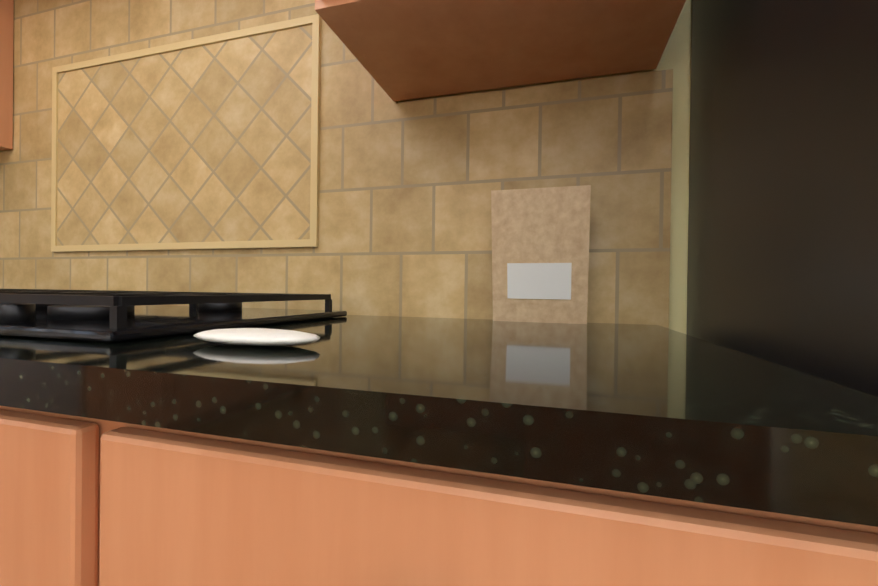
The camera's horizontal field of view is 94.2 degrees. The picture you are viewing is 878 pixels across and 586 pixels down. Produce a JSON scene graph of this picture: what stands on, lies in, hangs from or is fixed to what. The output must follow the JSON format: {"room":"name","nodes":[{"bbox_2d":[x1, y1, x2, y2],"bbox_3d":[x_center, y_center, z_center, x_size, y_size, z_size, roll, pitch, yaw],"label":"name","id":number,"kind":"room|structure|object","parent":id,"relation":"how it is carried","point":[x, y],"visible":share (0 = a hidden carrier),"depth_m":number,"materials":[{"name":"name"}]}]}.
{"room":"kitchen","nodes":[
{"label":"kitchen","id":0,"kind":"room"},
{"bbox_2d":[0,0,691,333],"bbox_3d":[-0.525,-0.444,1.147,4.270,2.820,0.150,1,0,16],"label":"wall","id":1,"kind":"structure","parent":0,"point":[676,56],"depth_m":0.78,"materials":[{"name":"beige paint"}]},
{"bbox_2d":[0,0,13,150],"bbox_3d":[-1.558,-1.023,1.177,0.349,1.130,0.336,1,0,16],"label":"upper cabinet","id":2,"kind":"object","parent":1,"relation":"attached to","point":[6,6],"depth_m":1.28,"materials":[{"name":"brown wood"}]},
{"bbox_2d":[315,0,685,100],"bbox_3d":[0.116,-0.997,0.691,0.539,1.130,0.336,1,0,16],"label":"upper cabinet","id":3,"kind":"object","parent":1,"relation":"attached to","point":[400,50],"depth_m":0.70,"materials":[{"name":"brown wood"}]},
{"bbox_3d":[0.659,1.015,0.728,11.100,0.060,17.100,1,0,16],"label":"floor","id":4,"kind":"structure","parent":0,"visible":0},
{"bbox_2d":[0,406,877,585],"bbox_3d":[0.036,0.538,0.566,0.620,0.878,0.647,1,0,16],"label":"base cabinet","id":5,"kind":"object","parent":4,"relation":"on","point":[85,501],"visible":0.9,"depth_m":0.24,"materials":[{"name":"brown wood"}]},
{"bbox_2d":[0,315,877,526],"bbox_3d":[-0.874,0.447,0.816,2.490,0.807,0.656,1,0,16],"label":"countertop","id":6,"kind":"structure","parent":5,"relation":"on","point":[655,410],"depth_m":0.20,"materials":[{"name":"black stone"}]},
{"bbox_2d":[0,289,346,342],"bbox_3d":[-0.819,0.019,0.822,1.140,0.048,0.500,1,0,16],"label":"cooktop","id":7,"kind":"object","parent":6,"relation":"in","point":[109,316],"visible":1,"depth_m":0.56,"materials":[{"name":"black metal"}]},
{"bbox_2d":[193,328,319,345],"bbox_3d":[-0.193,0.046,0.432,0.150,0.016,0.075,1,0,16],"label":"spoon rest","id":8,"kind":"object","parent":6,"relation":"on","point":[258,336],"visible":0.98,"depth_m":0.41,"materials":[{"name":"white ceramic"}]},
{"bbox_2d":[491,185,590,323],"bbox_3d":[0.194,-0.069,0.791,0.180,0.260,0.065,1,0,16],"label":"bag","id":9,"kind":"object","parent":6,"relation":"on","point":[540,251],"visible":0.93,"depth_m":0.78,"materials":[{"name":"brown paper"},{"name":"white paper label"}]},
{"bbox_2d":[687,0,877,396],"bbox_3d":[0.807,0.074,0.283,0.935,1.830,0.744,1,0,16],"label":"refrigerator","id":10,"kind":"object","parent":4,"relation":"on","point":[783,224],"depth_m":0.44,"materials":[{"name":"black metal"}]},
{"bbox_3d":[-3.845,-0.467,-2.340,0.160,2.820,8.700,1,0,16],"label":"wall","id":11,"kind":"structure","parent":0,"visible":0},
{"bbox_2d":[0,0,672,328],"bbox_3d":[-1.067,-0.450,1.214,3.150,1.057,0.022,1,0,16],"label":"tile backsplash","id":12,"kind":"structure","parent":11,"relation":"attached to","point":[263,146],"depth_m":0.98,"materials":[{"name":"brown tile"}]}
]}

